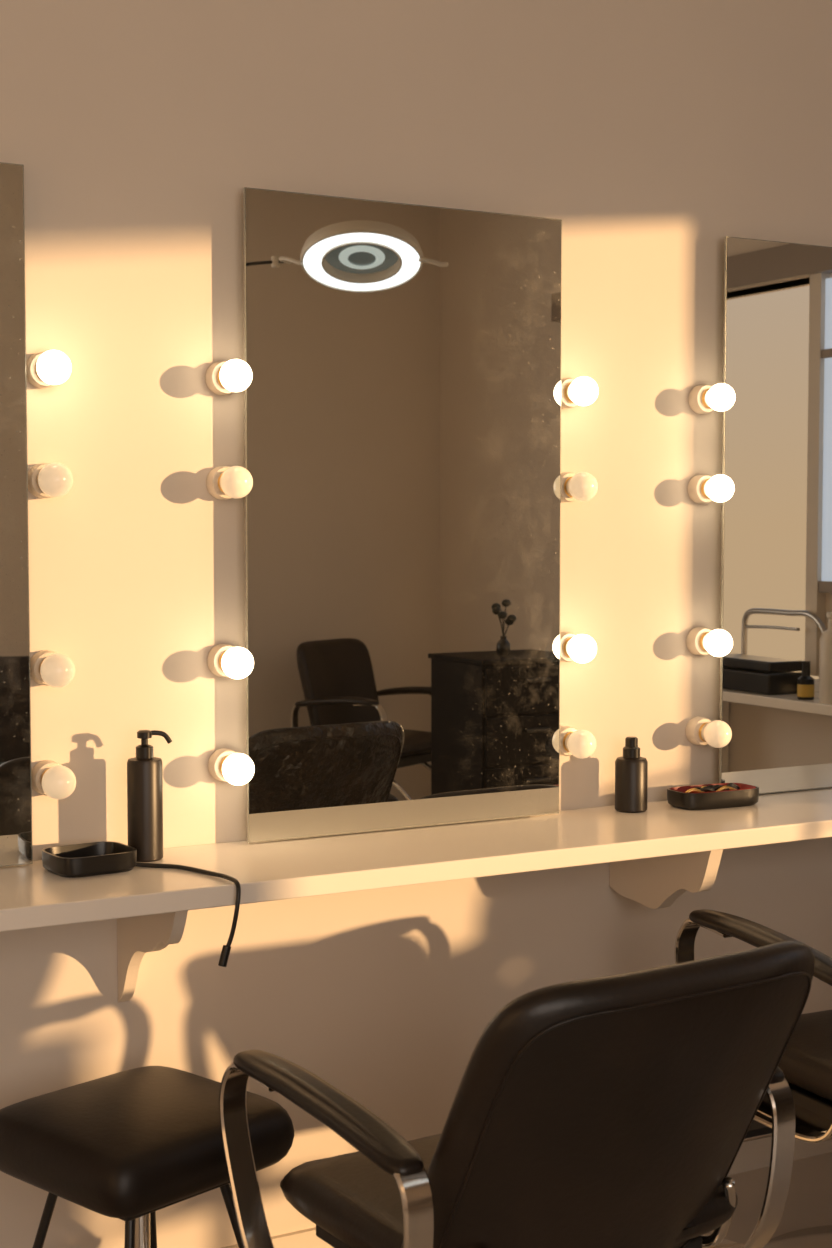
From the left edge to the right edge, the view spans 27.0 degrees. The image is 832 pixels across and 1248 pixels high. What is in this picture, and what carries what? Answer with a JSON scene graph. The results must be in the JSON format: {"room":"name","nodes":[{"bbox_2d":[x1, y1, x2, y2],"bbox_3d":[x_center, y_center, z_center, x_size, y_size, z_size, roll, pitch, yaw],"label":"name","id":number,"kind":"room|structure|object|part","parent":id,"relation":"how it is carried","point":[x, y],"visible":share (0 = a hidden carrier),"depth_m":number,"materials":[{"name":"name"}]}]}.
{"room":"backstage room","nodes":[
{"label":"backstage room","id":0,"kind":"room"},
{"bbox_2d":[0,0,831,1247],"bbox_3d":[-0.570,-0.291,3.158,6.800,3.100,0.150,-2,4,-29],"label":"wall","id":1,"kind":"structure","parent":0,"point":[657,132],"depth_m":3.32,"materials":[{"name":"paint"}]},
{"bbox_2d":[0,162,32,866],"bbox_3d":[-0.978,-0.173,2.826,0.689,1.197,0.045,-2,4,-29],"label":"vanity mirror","id":2,"kind":"object","parent":1,"relation":"attached to","point":[15,700],"depth_m":2.96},
{"bbox_2d":[26,350,71,387],"bbox_3d":[-0.627,-0.438,2.973,0.061,0.061,0.104,-2,4,-29],"label":"bulb","id":3,"kind":"object","parent":1,"relation":"attached to","point":[50,368],"depth_m":2.94,"materials":[{"name":"white glass"}]},
{"bbox_2d":[28,463,72,497],"bbox_3d":[-0.627,-0.248,2.983,0.061,0.061,0.104,-2,4,-29],"label":"bulb","id":4,"kind":"object","parent":1,"relation":"attached to","point":[45,480],"depth_m":2.95,"materials":[{"name":"white glass"}]},
{"bbox_2d":[30,650,74,687],"bbox_3d":[-0.627,0.079,3.002,0.061,0.061,0.104,-2,4,-29],"label":"bulb","id":5,"kind":"object","parent":1,"relation":"attached to","point":[47,668],"depth_m":2.97,"materials":[{"name":"white glass"}]},
{"bbox_2d":[31,760,75,799],"bbox_3d":[-0.627,0.273,3.013,0.061,0.061,0.104,-2,4,-29],"label":"bulb","id":6,"kind":"object","parent":1,"relation":"attached to","point":[54,780],"depth_m":2.98,"materials":[{"name":"white glass"}]},
{"bbox_2d":[117,911,187,1002],"bbox_3d":[-0.459,0.575,3.010,0.022,0.240,0.301,-2,4,-29],"label":"shelf bracket","id":7,"kind":"object","parent":1,"relation":"attached to","point":[137,935],"visible":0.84,"depth_m":3.05,"materials":[{"name":"beige wood"}]},
{"bbox_2d":[205,359,251,394],"bbox_3d":[-0.334,-0.447,3.134,0.061,0.061,0.104,-2,4,-29],"label":"bulb","id":8,"kind":"object","parent":1,"relation":"attached to","point":[234,375],"depth_m":3.10,"materials":[{"name":"white glass"}]},
{"bbox_2d":[206,466,252,499],"bbox_3d":[-0.334,-0.257,3.145,0.061,0.061,0.104,-2,4,-29],"label":"bulb","id":9,"kind":"object","parent":1,"relation":"attached to","point":[222,482],"depth_m":3.11,"materials":[{"name":"white glass"}]},
{"bbox_2d":[207,644,253,678],"bbox_3d":[-0.334,0.070,3.164,0.061,0.061,0.104,-2,4,-29],"label":"bulb","id":10,"kind":"object","parent":1,"relation":"attached to","point":[223,660],"depth_m":3.13,"materials":[{"name":"white glass"}]},
{"bbox_2d":[208,748,254,784],"bbox_3d":[-0.334,0.263,3.175,0.061,0.061,0.104,-2,4,-29],"label":"bulb","id":11,"kind":"object","parent":1,"relation":"attached to","point":[224,765],"depth_m":3.14,"materials":[{"name":"white glass"}]},
{"bbox_2d":[243,187,561,842],"bbox_3d":[-0.020,-0.203,3.354,0.688,1.197,0.045,-2,4,-29],"label":"vanity mirror","id":12,"kind":"object","parent":1,"relation":"attached to","point":[403,395],"depth_m":3.32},
{"bbox_2d":[0,787,831,931],"bbox_3d":[-0.577,0.443,2.902,6.000,0.035,0.360,-2,4,-29],"label":"countertop","id":13,"kind":"structure","parent":1,"relation":"attached to","point":[31,896],"depth_m":3.13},
{"bbox_2d":[42,841,136,877],"bbox_3d":[-0.560,0.404,2.974,0.144,0.034,0.124,-2,4,-35],"label":"tray","id":14,"kind":"object","parent":13,"relation":"on","point":[104,857],"visible":1,"depth_m":2.94,"materials":[{"name":"black plastic"}]},
{"bbox_2d":[127,730,171,861],"bbox_3d":[-0.474,0.302,3.058,0.071,0.229,0.062,1,3,20],"label":"pump bottle","id":15,"kind":"object","parent":13,"relation":"on","point":[144,771],"visible":0.98,"depth_m":3.04,"materials":[{"name":"black plastic"}]},
{"bbox_3d":[-0.455,0.200,3.060,0.049,0.025,0.009,-1,3,-16],"label":"spout","id":16,"kind":"part","parent":15,"relation":"part of","materials":[{"name":"black plastic"}]},
{"bbox_2d":[135,862,240,966],"bbox_3d":[-0.384,0.485,2.925,0.258,0.142,0.060,3,4,43],"label":"power cable","id":17,"kind":"object","parent":13,"relation":"on","point":[225,952],"visible":0.98,"depth_m":2.84,"materials":[{"name":"black rubber"}]},
{"bbox_2d":[615,736,647,812],"bbox_3d":[0.445,0.310,3.582,0.067,0.153,0.067,-2,4,-29],"label":"spray bottle","id":18,"kind":"object","parent":13,"relation":"on","point":[631,770],"visible":1,"depth_m":3.56,"materials":[{"name":"black plastic"}]},
{"bbox_2d":[667,783,758,809],"bbox_3d":[0.627,0.361,3.656,0.196,0.042,0.100,-2,4,-26],"label":"tray","id":19,"kind":"object","parent":13,"relation":"on","point":[719,795],"visible":1,"depth_m":3.62,"materials":[{"name":"black plastic"}]},
{"bbox_2d":[221,1137,831,1247],"bbox_3d":[-0.530,1.221,3.173,6.500,0.080,0.012,-2,4,-29],"label":"baseboard","id":20,"kind":"structure","parent":1,"relation":"attached to","point":[754,1154],"depth_m":3.87,"materials":[{"name":"beige"}]},
{"bbox_2d":[560,726,595,758],"bbox_3d":[0.326,0.243,3.539,0.061,0.061,0.104,-2,4,-29],"label":"bulb","id":21,"kind":"object","parent":1,"relation":"attached to","point":[577,743],"depth_m":3.50,"materials":[{"name":"white glass"}]},
{"bbox_2d":[560,632,596,662],"bbox_3d":[0.326,0.049,3.528,0.061,0.061,0.104,-2,4,-29],"label":"bulb","id":22,"kind":"object","parent":1,"relation":"attached to","point":[581,648],"depth_m":3.49,"materials":[{"name":"white glass"}]},
{"bbox_2d":[561,376,597,408],"bbox_3d":[0.326,-0.468,3.498,0.061,0.061,0.104,-2,4,-29],"label":"bulb","id":23,"kind":"object","parent":1,"relation":"attached to","point":[582,391],"depth_m":3.46,"materials":[{"name":"white glass"}]},
{"bbox_2d":[561,472,597,501],"bbox_3d":[0.326,-0.278,3.509,0.061,0.061,0.104,-2,4,-29],"label":"bulb","id":24,"kind":"object","parent":1,"relation":"attached to","point":[581,486],"depth_m":3.47,"materials":[{"name":"white glass"}]},
{"bbox_2d":[609,849,722,908],"bbox_3d":[0.503,0.503,3.516,0.030,0.155,0.339,-2,4,-29],"label":"shelf bracket","id":25,"kind":"object","parent":1,"relation":"attached to","point":[653,882],"visible":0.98,"depth_m":3.50,"materials":[{"name":"beige wood"}]},
{"bbox_2d":[685,717,731,747],"bbox_3d":[0.631,0.233,3.707,0.061,0.061,0.104,-2,4,-29],"label":"bulb","id":26,"kind":"object","parent":1,"relation":"attached to","point":[702,731],"depth_m":3.68,"materials":[{"name":"white glass"}]},
{"bbox_2d":[686,627,732,656],"bbox_3d":[0.631,0.039,3.696,0.061,0.061,0.104,-2,4,-29],"label":"bulb","id":27,"kind":"object","parent":1,"relation":"attached to","point":[702,641],"depth_m":3.67,"materials":[{"name":"white glass"}]},
{"bbox_2d":[688,383,734,413],"bbox_3d":[0.631,-0.478,3.666,0.061,0.061,0.104,-2,4,-29],"label":"bulb","id":28,"kind":"object","parent":1,"relation":"attached to","point":[702,399],"depth_m":3.64,"materials":[{"name":"white glass"}]},
{"bbox_2d":[688,474,734,502],"bbox_3d":[0.631,-0.287,3.677,0.061,0.061,0.104,-2,4,-29],"label":"bulb","id":29,"kind":"object","parent":1,"relation":"attached to","point":[701,488],"depth_m":3.65,"materials":[{"name":"white glass"}]},
{"bbox_2d":[719,236,831,793],"bbox_3d":[0.946,-0.234,3.887,0.686,1.197,0.045,-2,4,-29],"label":"vanity mirror","id":30,"kind":"object","parent":1,"relation":"attached to","point":[776,674],"depth_m":3.77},
{"bbox_2d":[709,1152,831,1243],"bbox_3d":[0.585,1.426,1.160,6.800,0.100,4.930,-2,4,-29],"label":"floor","id":31,"kind":"structure","parent":0,"point":[808,1204],"depth_m":3.71,"materials":[{"name":"tile"}]},
{"bbox_2d":[0,1066,293,1247],"bbox_3d":[-0.447,1.024,2.814,0.392,0.514,0.392,3,4,42],"label":"stool","id":32,"kind":"object","parent":31,"relation":"on","point":[130,1145],"visible":0.97,"depth_m":2.70,"materials":[{"name":"leather"}]},
{"bbox_3d":[-0.630,1.082,2.808,0.120,0.386,0.016,0,3,-3],"label":"leg","id":33,"kind":"part","parent":32,"relation":"part of","materials":[{"name":"black metal"}]},
{"bbox_3d":[-0.438,1.092,2.636,0.016,0.386,0.120,0,3,-3],"label":"leg","id":34,"kind":"part","parent":32,"relation":"part of","materials":[{"name":"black metal"}]},
{"bbox_3d":[-0.457,1.071,3.000,0.016,0.386,0.120,0,3,-3],"label":"leg","id":35,"kind":"part","parent":32,"relation":"part of","materials":[{"name":"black metal"}]},
{"bbox_3d":[-0.447,0.885,2.807,0.260,0.023,0.260,3,4,42],"label":"seat","id":36,"kind":"part","parent":32,"relation":"part of","materials":[{"name":"black leather"}]},
{"bbox_3d":[-0.265,1.081,2.827,0.120,0.386,0.016,0,3,-3],"label":"leg","id":37,"kind":"part","parent":32,"relation":"part of","materials":[{"name":"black metal"}]},
{"bbox_2d":[219,941,814,1247],"bbox_3d":[0.138,0.856,2.563,0.710,0.879,0.818,-2,4,-34],"label":"salon chair","id":38,"kind":"object","parent":31,"relation":"on","point":[614,1111],"visible":1,"depth_m":2.25,"materials":[{"name":"black leather"}]},
{"bbox_3d":[-0.135,0.814,2.389,0.044,0.330,0.508,-2,4,-34],"label":"arm frame","id":39,"kind":"part","parent":38,"relation":"part of","materials":[{"name":"silver metal"}]},
{"bbox_2d":[280,1133,737,1247],"bbox_3d":[0.133,0.844,2.570,0.555,0.102,0.499,-2,4,-34],"label":"seat cushion","id":40,"kind":"object","parent":38,"relation":"on","point":[348,1196],"depth_m":2.47,"materials":[{"name":"black leather"}]},
{"bbox_3d":[0.282,0.674,2.338,0.562,0.491,0.297,-2,4,-34],"label":"backrest","id":41,"kind":"part","parent":38,"relation":"part of","materials":[{"name":"black leather"}]},
{"bbox_3d":[0.400,0.794,2.748,0.044,0.330,0.508,-2,4,-34],"label":"arm frame","id":42,"kind":"part","parent":38,"relation":"part of","materials":[{"name":"silver metal"}]},
{"bbox_2d":[674,909,831,1247],"bbox_3d":[0.883,0.876,3.274,0.650,0.756,0.769,-2,4,-27],"label":"salon chair","id":43,"kind":"object","parent":31,"relation":"on","point":[805,1063],"visible":0.6,"depth_m":3.15,"materials":[{"name":"black leather"}]},
{"bbox_3d":[0.629,0.730,3.120,0.044,0.330,0.508,-2,4,-27],"label":"arm frame","id":44,"kind":"part","parent":43,"relation":"part of","materials":[{"name":"silver metal"}]},
{"bbox_3d":[0.722,1.044,3.602,0.260,0.015,0.055,-2,4,-27],"label":"foot plate","id":45,"kind":"part","parent":43,"relation":"part of","materials":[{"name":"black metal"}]},
{"bbox_2d":[778,1009,831,1100],"bbox_3d":[0.890,0.805,3.256,0.495,0.102,0.499,-2,4,-27],"label":"seat cushion","id":46,"kind":"object","parent":43,"relation":"on","point":[805,1063],"depth_m":3.14,"materials":[{"name":"black leather"}]}
]}

